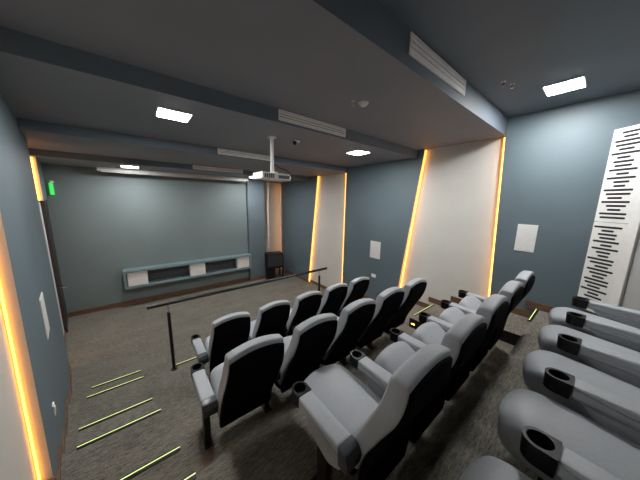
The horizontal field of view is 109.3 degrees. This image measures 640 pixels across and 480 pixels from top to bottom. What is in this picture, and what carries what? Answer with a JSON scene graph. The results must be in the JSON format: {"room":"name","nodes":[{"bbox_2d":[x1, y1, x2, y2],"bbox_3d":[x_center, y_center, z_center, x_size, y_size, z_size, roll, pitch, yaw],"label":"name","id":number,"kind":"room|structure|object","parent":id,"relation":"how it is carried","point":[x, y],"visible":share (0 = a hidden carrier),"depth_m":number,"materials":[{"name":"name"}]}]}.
{"room":"auditorium","nodes":[
{"label":"auditorium","id":0,"kind":"room"},
{"bbox_2d":[0,93,69,479],"bbox_3d":[-3.142,0.359,2.275,9.859,4.800,0.356,10,13,42],"label":"wall","id":1,"kind":"structure","parent":0,"point":[26,270],"depth_m":1.89,"materials":[{"name":"blue paint"}]},
{"bbox_2d":[0,283,40,479],"bbox_3d":[-2.200,0.828,1.630,0.214,2.071,0.012,10,13,42],"label":"light","id":2,"kind":"object","parent":1,"relation":"attached to","point":[1,293],"visible":1,"depth_m":1.65,"materials":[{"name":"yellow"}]},
{"bbox_2d":[30,157,39,199],"bbox_3d":[-5.394,-1.154,4.294,0.024,0.790,0.024,-2,10,-16],"label":"light","id":3,"kind":"object","parent":1,"relation":"attached to","point":[31,159],"visible":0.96,"depth_m":4.29,"materials":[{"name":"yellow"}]},
{"bbox_2d":[39,292,49,339],"bbox_3d":[-3.057,0.836,2.518,0.300,0.460,0.012,10,13,41],"label":"wall speaker","id":4,"kind":"object","parent":1,"relation":"attached to","point":[41,299],"visible":1,"depth_m":2.46,"materials":[{"name":"white plastic"}]},
{"bbox_2d":[52,402,55,416],"bbox_3d":[-2.569,1.632,2.193,0.080,0.110,0.016,10,13,41],"label":"light switch","id":5,"kind":"object","parent":1,"relation":"attached to","point":[53,403],"visible":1,"depth_m":2.17,"materials":[{"name":"white plastic"}]},
{"bbox_2d":[40,200,67,332],"bbox_3d":[-6.102,0.587,5.301,0.951,2.990,0.174,10,13,42],"label":"door","id":6,"kind":"structure","parent":1,"relation":"in","point":[44,206],"depth_m":5.05,"materials":[{"name":"wood"}]},
{"bbox_2d":[57,331,71,479],"bbox_3d":[-2.653,1.936,2.265,8.528,1.495,0.097,10,13,42],"label":"baseboard","id":7,"kind":"structure","parent":1,"relation":"attached to","point":[61,451],"depth_m":2.61,"materials":[{"name":"brown wood"}]},
{"bbox_2d":[41,164,280,316],"bbox_3d":[-4.223,-0.261,7.810,7.300,4.100,1.060,-7,12,-38],"label":"wall","id":8,"kind":"structure","parent":0,"point":[104,224],"depth_m":6.60,"materials":[{"name":"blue paint"}]},
{"bbox_2d":[48,181,54,194],"bbox_3d":[-6.359,-1.238,5.376,0.060,0.330,0.085,7,11,31],"label":"exit sign","id":9,"kind":"object","parent":8,"relation":"attached to","point":[51,188],"visible":1,"depth_m":5.36,"materials":[{"name":"green plastic"}]},
{"bbox_2d":[69,268,276,316],"bbox_3d":[-4.106,1.592,8.146,6.600,0.120,0.945,-7,12,-38],"label":"baseboard","id":10,"kind":"structure","parent":8,"relation":"attached to","point":[95,309],"depth_m":7.01,"materials":[{"name":"brown wood"}]},
{"bbox_2d":[123,253,251,289],"bbox_3d":[-4.069,0.938,7.470,3.630,0.520,0.320,-7,12,-38],"label":"shelf","id":11,"kind":"object","parent":8,"relation":"attached to","point":[176,271],"visible":0.8,"depth_m":7.23,"materials":[{"name":"blue paint"}]},
{"bbox_2d":[127,271,147,286],"bbox_3d":[-5.238,1.085,6.525,0.450,0.385,0.215,-7,12,-38],"label":"speaker box","id":12,"kind":"object","parent":11,"relation":"on","point":[136,278],"visible":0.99,"depth_m":6.44,"materials":[{"name":"white plastic"}]},
{"bbox_2d":[127,271,146,279],"bbox_3d":[-5.174,1.006,6.432,0.430,0.175,0.015,-7,12,-38],"label":"grille","id":13,"kind":"object","parent":12,"relation":"attached to","point":[141,275],"depth_m":6.43,"materials":[{"name":"white plastic"}]},
{"bbox_2d":[128,278,147,285],"bbox_3d":[-5.178,1.192,6.464,0.430,0.173,0.015,-7,12,-38],"label":"grille","id":14,"kind":"object","parent":12,"relation":"attached to","point":[132,281],"depth_m":6.44,"materials":[{"name":"white plastic"}]},
{"bbox_2d":[189,263,205,275],"bbox_3d":[-4.043,0.946,7.470,0.450,0.385,0.215,-7,12,-38],"label":"speaker box","id":15,"kind":"object","parent":11,"relation":"on","point":[194,269],"visible":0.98,"depth_m":7.38,"materials":[{"name":"white plastic"}]},
{"bbox_2d":[190,263,204,269],"bbox_3d":[-3.979,0.867,7.377,0.430,0.175,0.015,-7,12,-38],"label":"grille","id":16,"kind":"object","parent":15,"relation":"attached to","point":[200,266],"depth_m":7.38,"materials":[{"name":"white plastic"}]},
{"bbox_2d":[190,269,204,275],"bbox_3d":[-3.982,1.053,7.409,0.430,0.173,0.015,-7,12,-38],"label":"grille","id":17,"kind":"object","parent":15,"relation":"attached to","point":[193,272],"depth_m":7.38,"materials":[{"name":"white plastic"}]},
{"bbox_2d":[235,257,248,267],"bbox_3d":[-2.871,0.809,8.396,0.450,0.385,0.215,-7,12,-38],"label":"speaker box","id":18,"kind":"object","parent":11,"relation":"on","point":[241,262],"visible":0.98,"depth_m":8.30,"materials":[{"name":"white plastic"}]},
{"bbox_2d":[237,257,248,262],"bbox_3d":[-2.807,0.730,8.303,0.430,0.175,0.015,-7,12,-38],"label":"grille","id":19,"kind":"object","parent":18,"relation":"attached to","point":[243,259],"depth_m":8.30,"materials":[{"name":"white plastic"}]},
{"bbox_2d":[238,262,248,267],"bbox_3d":[-2.811,0.916,8.336,0.430,0.173,0.015,-7,12,-38],"label":"grille","id":20,"kind":"object","parent":18,"relation":"attached to","point":[240,264],"depth_m":8.32,"materials":[{"name":"white plastic"}]},
{"bbox_2d":[266,181,269,247],"bbox_3d":[-2.013,-0.947,8.865,0.110,2.643,0.110,-7,12,-38],"label":"light","id":21,"kind":"object","parent":8,"relation":"attached to","point":[268,181],"visible":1,"depth_m":8.84,"materials":[{"name":"orange"}]},
{"bbox_2d":[61,268,549,479],"bbox_3d":[-1.333,1.720,4.449,7.300,1.650,10.500,-7,12,-38],"label":"floor","id":22,"kind":"structure","parent":0,"point":[102,346],"depth_m":2.51,"materials":[{"name":"brown carpet"}]},
{"bbox_2d":[87,376,142,398],"bbox_3d":[-2.963,2.149,3.307,0.615,0.029,0.048,-7,12,-38],"label":"strip","id":23,"kind":"object","parent":22,"relation":"on","point":[139,378],"visible":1,"depth_m":3.29,"materials":[{"name":"yellow plastic"}]},
{"bbox_2d":[79,398,152,430],"bbox_3d":[-2.411,2.079,2.714,0.657,0.029,0.048,-7,12,-38],"label":"strip","id":24,"kind":"object","parent":22,"relation":"on","point":[149,399],"visible":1,"depth_m":2.69,"materials":[{"name":"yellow luminous yellow-green plastic"}]},
{"bbox_2d":[92,370,140,388],"bbox_3d":[-3.285,2.261,3.678,0.590,0.029,0.048,-7,12,-38],"label":"strip","id":25,"kind":"object","parent":22,"relation":"on","point":[121,377],"visible":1,"depth_m":3.66,"materials":[{"name":"yellow plastic"}]},
{"bbox_2d":[77,408,160,449],"bbox_3d":[-2.058,1.963,2.366,0.660,0.029,0.048,-7,12,-38],"label":"strip","id":26,"kind":"object","parent":22,"relation":"on","point":[111,432],"visible":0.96,"depth_m":2.34,"materials":[{"name":"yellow luminous yellow-green plastic"}]},
{"bbox_2d":[118,445,179,479],"bbox_3d":[-1.442,1.879,1.862,0.505,0.029,0.048,-7,12,-38],"label":"strip","id":27,"kind":"object","parent":22,"relation":"on","point":[143,468],"visible":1,"depth_m":1.88,"materials":[{"name":"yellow luminous yellow-green plastic"}]},
{"bbox_2d":[176,356,196,365],"bbox_3d":[-2.145,2.053,3.954,0.740,0.029,0.048,-7,12,-38],"label":"strip","id":28,"kind":"object","parent":22,"relation":"on","point":[177,364],"visible":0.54,"depth_m":3.84,"materials":[{"name":"yellow plastic"}]},
{"bbox_2d":[182,471,195,479],"bbox_3d":[-1.097,1.760,1.534,0.460,0.029,0.048,-7,12,-38],"label":"strip","id":29,"kind":"object","parent":22,"relation":"on","point":[192,476],"visible":1,"depth_m":1.65,"materials":[{"name":"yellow plastic"}]},
{"bbox_2d":[191,312,250,372],"bbox_3d":[-1.464,1.528,3.320,0.619,1.265,0.960,-7,12,-38],"label":"seat","id":30,"kind":"object","parent":22,"relation":"on","point":[228,332],"visible":0.84,"depth_m":3.02,"materials":[{"name":"black plastic"}]},
{"bbox_2d":[190,334,283,449],"bbox_3d":[-0.831,1.368,2.202,0.619,1.265,0.960,-7,12,-38],"label":"seat","id":31,"kind":"object","parent":22,"relation":"on","point":[244,382],"visible":1,"depth_m":1.94,"materials":[{"name":"black plastic"}]},
{"bbox_2d":[147,267,326,370],"bbox_3d":[-1.202,1.383,4.492,3.460,1.163,0.100,-7,12,-38],"label":"handrail","id":32,"kind":"object","parent":22,"relation":"on","point":[174,367],"visible":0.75,"depth_m":3.71,"materials":[{"name":"black metal"}]},
{"bbox_2d":[248,300,289,340],"bbox_3d":[-0.980,1.472,3.703,0.619,1.265,0.960,-7,12,-38],"label":"seat","id":33,"kind":"object","parent":22,"relation":"on","point":[272,318],"visible":0.43,"depth_m":3.35,"materials":[{"name":"black plastic"}]},
{"bbox_2d":[265,251,283,279],"bbox_3d":[-1.841,1.012,9.059,0.660,1.040,0.482,-4,11,-26],"label":"speaker","id":34,"kind":"object","parent":22,"relation":"on","point":[274,259],"visible":0.84,"depth_m":8.85,"materials":[{"name":"black plastic"}]},
{"bbox_2d":[268,254,282,266],"bbox_3d":[-1.731,0.803,8.810,0.580,0.460,0.012,-4,11,-26],"label":"grille","id":35,"kind":"object","parent":34,"relation":"attached to","point":[274,260],"depth_m":8.80,"materials":[{"name":"black fabric"}]},
{"bbox_2d":[261,313,337,413],"bbox_3d":[-0.347,1.311,2.585,0.619,1.265,0.960,-7,12,-38],"label":"seat","id":36,"kind":"object","parent":22,"relation":"on","point":[304,350],"visible":0.72,"depth_m":2.26,"materials":[{"name":"black plastic"}]},
{"bbox_2d":[282,291,321,337],"bbox_3d":[-0.495,1.415,4.086,0.619,1.265,0.960,-7,12,-38],"label":"seat","id":37,"kind":"object","parent":22,"relation":"on","point":[306,306],"visible":0.46,"depth_m":3.73,"materials":[{"name":"black plastic"}]},
{"bbox_2d":[316,283,347,315],"bbox_3d":[-0.011,1.359,4.469,0.619,1.265,0.960,-7,12,-38],"label":"seat","id":38,"kind":"object","parent":22,"relation":"on","point":[334,296],"visible":0.4,"depth_m":4.10,"materials":[{"name":"black plastic"}]},
{"bbox_2d":[293,298,375,365],"bbox_3d":[0.137,1.255,2.968,0.619,1.265,0.960,-7,12,-38],"label":"seat","id":39,"kind":"object","parent":22,"relation":"on","point":[353,320],"visible":0.58,"depth_m":2.63,"materials":[{"name":"black plastic"}]},
{"bbox_2d":[322,277,369,316],"bbox_3d":[0.522,1.296,4.890,0.742,1.265,0.958,-7,12,-38],"label":"seat","id":40,"kind":"object","parent":22,"relation":"on","point":[357,288],"visible":0.41,"depth_m":4.47,"materials":[{"name":"black plastic"}]},
{"bbox_2d":[329,287,404,365],"bbox_3d":[0.622,1.198,3.351,0.619,1.265,0.960,-7,12,-38],"label":"seat","id":41,"kind":"object","parent":22,"relation":"on","point":[388,301],"visible":0.55,"depth_m":3.02,"materials":[{"name":"grey leather"}]},
{"bbox_2d":[292,343,452,479],"bbox_3d":[0.236,1.151,1.610,0.619,1.215,0.996,-7,12,-38],"label":"seat","id":42,"kind":"object","parent":22,"relation":"on","point":[352,428],"visible":1,"depth_m":1.35,"materials":[{"name":"black plastic"}]},
{"bbox_2d":[366,278,426,348],"bbox_3d":[1.154,1.136,3.772,0.742,1.265,0.958,-7,12,-38],"label":"seat","id":43,"kind":"object","parent":22,"relation":"on","point":[414,289],"visible":0.47,"depth_m":3.40,"materials":[{"name":"black plastic"}]},
{"bbox_2d":[350,313,486,442],"bbox_3d":[0.761,1.103,1.944,0.619,1.215,0.868,-7,12,-38],"label":"seat","id":44,"kind":"object","parent":22,"relation":"on","point":[466,335],"visible":0.52,"depth_m":1.79,"materials":[{"name":"grey leather"}]},
{"bbox_2d":[413,304,433,315],"bbox_3d":[2.157,1.459,4.708,0.800,0.029,0.048,-7,12,-38],"label":"strip","id":45,"kind":"object","parent":22,"relation":"on","point":[431,305],"visible":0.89,"depth_m":4.71,"materials":[{"name":"yellow plastic"}]},
{"bbox_2d":[390,294,508,400],"bbox_3d":[1.245,1.047,2.327,0.619,1.215,0.868,-7,12,-38],"label":"seat","id":46,"kind":"object","parent":22,"relation":"on","point":[494,308],"visible":0.52,"depth_m":2.20,"materials":[{"name":"black plastic"}]},
{"bbox_2d":[419,280,523,371],"bbox_3d":[1.729,0.990,2.710,0.619,1.215,0.868,-7,12,-38],"label":"seat","id":47,"kind":"object","parent":22,"relation":"on","point":[514,290],"visible":0.41,"depth_m":2.58,"materials":[{"name":"grey leather"}]},
{"bbox_2d":[441,270,534,349],"bbox_3d":[2.262,0.928,3.131,0.742,1.215,0.866,-7,12,-38],"label":"seat","id":48,"kind":"object","parent":22,"relation":"on","point":[470,302],"visible":0.28,"depth_m":3.05,"materials":[{"name":"black plastic"}]},
{"bbox_2d":[459,456,531,479],"bbox_3d":[0.866,0.983,0.532,0.619,1.215,0.996,-7,12,-38],"label":"seat","id":49,"kind":"object","parent":22,"relation":"on","point":[484,467],"visible":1,"depth_m":0.96,"materials":[{"name":"grey leather"}]},
{"bbox_2d":[527,309,538,321],"bbox_3d":[3.260,1.147,3.462,0.560,0.029,0.048,-7,12,-38],"label":"strip","id":50,"kind":"object","parent":22,"relation":"attached to","point":[535,311],"visible":0.93,"depth_m":3.43,"materials":[{"name":"yellow plastic"}]},
{"bbox_2d":[498,389,639,479],"bbox_3d":[1.350,0.927,0.915,0.619,1.215,0.996,-7,12,-38],"label":"seat","id":51,"kind":"object","parent":22,"relation":"on","point":[551,439],"visible":1,"depth_m":1.08,"materials":[{"name":"grey leather"}]},
{"bbox_2d":[523,350,639,445],"bbox_3d":[1.834,0.870,1.298,0.619,1.215,0.996,-7,12,-38],"label":"seat","id":52,"kind":"object","parent":22,"relation":"on","point":[612,402],"visible":0.84,"depth_m":1.37,"materials":[{"name":"black plastic"}]},
{"bbox_2d":[538,325,639,387],"bbox_3d":[2.318,0.814,1.681,0.619,1.215,0.996,-7,12,-38],"label":"seat","id":53,"kind":"object","parent":22,"relation":"on","point":[620,362],"visible":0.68,"depth_m":1.72,"materials":[{"name":"black plastic"}]},
{"bbox_2d":[549,296,639,351],"bbox_3d":[2.851,0.751,2.102,0.742,1.215,0.995,-7,12,-38],"label":"seat","id":54,"kind":"object","parent":22,"relation":"on","point":[618,325],"visible":0.71,"depth_m":2.21,"materials":[{"name":"black plastic"}]},
{"bbox_2d":[608,179,639,306],"bbox_3d":[3.773,-0.050,2.723,0.095,2.620,0.092,1,10,-3],"label":"post","id":55,"kind":"object","parent":22,"relation":"on","point":[633,229],"visible":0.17,"depth_m":2.75,"materials":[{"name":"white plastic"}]},
{"bbox_2d":[0,0,639,182],"bbox_3d":[-1.262,-1.911,3.824,7.300,0.980,10.500,-7,12,-38],"label":"ceiling","id":56,"kind":"structure","parent":0,"point":[84,82],"depth_m":2.10,"materials":[{"name":"paint"}]},
{"bbox_2d":[120,165,138,167],"bbox_3d":[-4.524,-1.742,5.398,0.340,0.014,0.340,-7,12,-38],"label":"recessed light","id":57,"kind":"object","parent":56,"relation":"in","point":[120,165],"visible":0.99,"depth_m":5.31,"materials":[{"name":"white plastic"}]},
{"bbox_2d":[96,166,247,181],"bbox_3d":[-3.955,-1.899,6.664,3.740,0.122,0.120,-7,12,-38],"label":"screen housing","id":58,"kind":"object","parent":56,"relation":"attached to","point":[102,169],"visible":0.96,"depth_m":6.33,"materials":[{"name":"grey paint"}]},
{"bbox_2d":[155,106,192,122],"bbox_3d":[-1.722,-1.471,2.673,0.340,0.014,0.340,-7,12,-38],"label":"recessed light","id":59,"kind":"object","parent":56,"relation":"in","point":[162,112],"visible":1,"depth_m":2.64,"materials":[{"name":"white plastic"}]},
{"bbox_2d":[193,165,242,173],"bbox_3d":[-2.725,-1.907,6.143,1.280,0.097,0.014,-7,12,-38],"label":"ceiling vent","id":60,"kind":"object","parent":56,"relation":"in","point":[194,166],"visible":1,"depth_m":6.10,"materials":[{"name":"metal"}]},
{"bbox_2d":[218,148,269,160],"bbox_3d":[-1.521,-1.771,4.738,1.160,0.107,0.014,-7,12,-38],"label":"ceiling vent","id":61,"kind":"object","parent":56,"relation":"in","point":[220,151],"visible":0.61,"depth_m":4.67,"materials":[{"name":"metal"}]},
{"bbox_2d":[253,136,290,181],"bbox_3d":[-0.757,-1.286,3.592,0.540,0.655,0.407,-8,13,-42],"label":"projector","id":62,"kind":"object","parent":56,"relation":"hanging from","point":[262,175],"visible":1,"depth_m":3.55,"materials":[{"name":"white plastic"}]},
{"bbox_2d":[278,109,345,136],"bbox_3d":[-0.059,-1.634,3.217,1.180,0.125,0.014,-7,12,-38],"label":"ceiling vent","id":63,"kind":"object","parent":56,"relation":"in","point":[286,116],"visible":1,"depth_m":3.15,"materials":[{"name":"metal"}]},
{"bbox_2d":[346,150,369,154],"bbox_3d":[0.763,-1.742,4.525,0.340,0.014,0.340,-7,12,-38],"label":"recessed light","id":64,"kind":"object","parent":56,"relation":"in","point":[356,152],"visible":1,"depth_m":4.48,"materials":[{"name":"white plastic"}]},
{"bbox_2d":[349,151,366,154],"bbox_3d":[0.763,-1.741,4.525,0.310,0.012,0.310,-7,12,-38],"label":"diffuser","id":65,"kind":"object","parent":64,"relation":"attached to","point":[351,152],"depth_m":4.48,"materials":[{"name":"white plastic"}]},
{"bbox_2d":[358,100,368,106],"bbox_3d":[0.504,-1.569,2.628,0.120,0.040,0.120,-7,12,-38],"label":"smoke detector","id":66,"kind":"object","parent":56,"relation":"attached to","point":[363,103],"visible":1,"depth_m":2.60,"materials":[{"name":"white plastic"}]},
{"bbox_2d":[408,31,465,95],"bbox_3d":[1.205,-1.687,2.242,1.180,0.160,0.014,-7,12,-38],"label":"ceiling vent","id":67,"kind":"object","parent":56,"relation":"in","point":[418,49],"visible":1,"depth_m":2.15,"materials":[{"name":"metal"}]},
{"bbox_2d":[542,75,586,95],"bbox_3d":[2.905,-1.821,2.696,0.340,0.014,0.340,-7,12,-38],"label":"recessed light","id":68,"kind":"object","parent":56,"relation":"in","point":[579,82],"visible":1,"depth_m":2.67,"materials":[{"name":"white plastic"}]},
{"bbox_2d":[280,90,639,315],"bbox_3d":[1.394,-0.245,6.296,0.240,4.800,10.400,-7,12,-38],"label":"wall","id":69,"kind":"structure","parent":0,"point":[555,160],"depth_m":4.34,"materials":[{"name":"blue paint"}]},
{"bbox_2d":[309,178,318,280],"bbox_3d":[-0.222,-0.286,8.203,0.018,3.872,0.486,-7,12,-38],"label":"light","id":70,"kind":"object","parent":69,"relation":"attached to","point":[318,178],"visible":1,"depth_m":8.12,"materials":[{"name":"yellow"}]},
{"bbox_2d":[342,186,345,273],"bbox_3d":[0.735,-0.048,6.990,0.018,3.890,0.018,-7,12,-38],"label":"light","id":71,"kind":"object","parent":69,"relation":"attached to","point":[345,186],"visible":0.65,"depth_m":6.94,"materials":[{"name":"orange"}]},
{"bbox_2d":[370,241,380,258],"bbox_3d":[1.474,0.263,6.066,0.012,0.460,0.330,-7,12,-38],"label":"wall speaker","id":72,"kind":"object","parent":69,"relation":"attached to","point":[375,246],"visible":1,"depth_m":6.05,"materials":[{"name":"white plastic"}]},
{"bbox_2d":[400,152,425,286],"bbox_3d":[2.117,-0.234,5.253,0.018,3.442,0.370,-7,12,-38],"label":"light","id":73,"kind":"object","parent":69,"relation":"attached to","point":[425,152],"visible":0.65,"depth_m":5.18,"materials":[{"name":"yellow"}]},
{"bbox_2d":[286,269,555,317],"bbox_3d":[1.521,1.305,6.235,0.118,1.550,9.500,-7,12,-38],"label":"baseboard","id":74,"kind":"structure","parent":69,"relation":"attached to","point":[542,307],"depth_m":3.87,"materials":[{"name":"brown wood"}]},
{"bbox_2d":[488,138,504,296],"bbox_3d":[3.091,-0.176,3.992,0.018,3.091,0.146,-7,12,-38],"label":"light","id":75,"kind":"object","parent":69,"relation":"attached to","point":[504,138],"visible":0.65,"depth_m":3.96,"materials":[{"name":"orange"}]},
{"bbox_2d":[514,224,537,252],"bbox_3d":[3.332,-0.030,3.673,0.012,0.440,0.245,-7,12,-38],"label":"wall speaker","id":76,"kind":"object","parent":69,"relation":"attached to","point":[526,235],"visible":1,"depth_m":3.67,"materials":[{"name":"white plastic"}]},
{"bbox_2d":[577,222,627,312],"bbox_3d":[3.740,0.379,3.016,0.062,1.214,0.335,1,10,-3],"label":"acoustic panel","id":77,"kind":"object","parent":69,"relation":"attached to","point":[606,242],"visible":0.89,"depth_m":2.98,"materials":[{"name":"white plastic"}]},
{"bbox_2d":[594,124,639,223],"bbox_3d":[3.763,-0.797,2.813,0.062,1.160,0.335,1,10,-3],"label":"acoustic panel","id":78,"kind":"object","parent":69,"relation":"attached to","point":[622,173],"visible":0.99,"depth_m":2.81,"materials":[{"name":"white plastic"}]},
{"bbox_2d":[621,234,639,310],"bbox_3d":[3.824,-0.118,2.148,0.070,3.250,1.018,1,10,-3],"label":"wall","id":79,"kind":"structure","parent":0,"point":[631,298],"depth_m":2.71,"materials":[{"name":"grey paint"}]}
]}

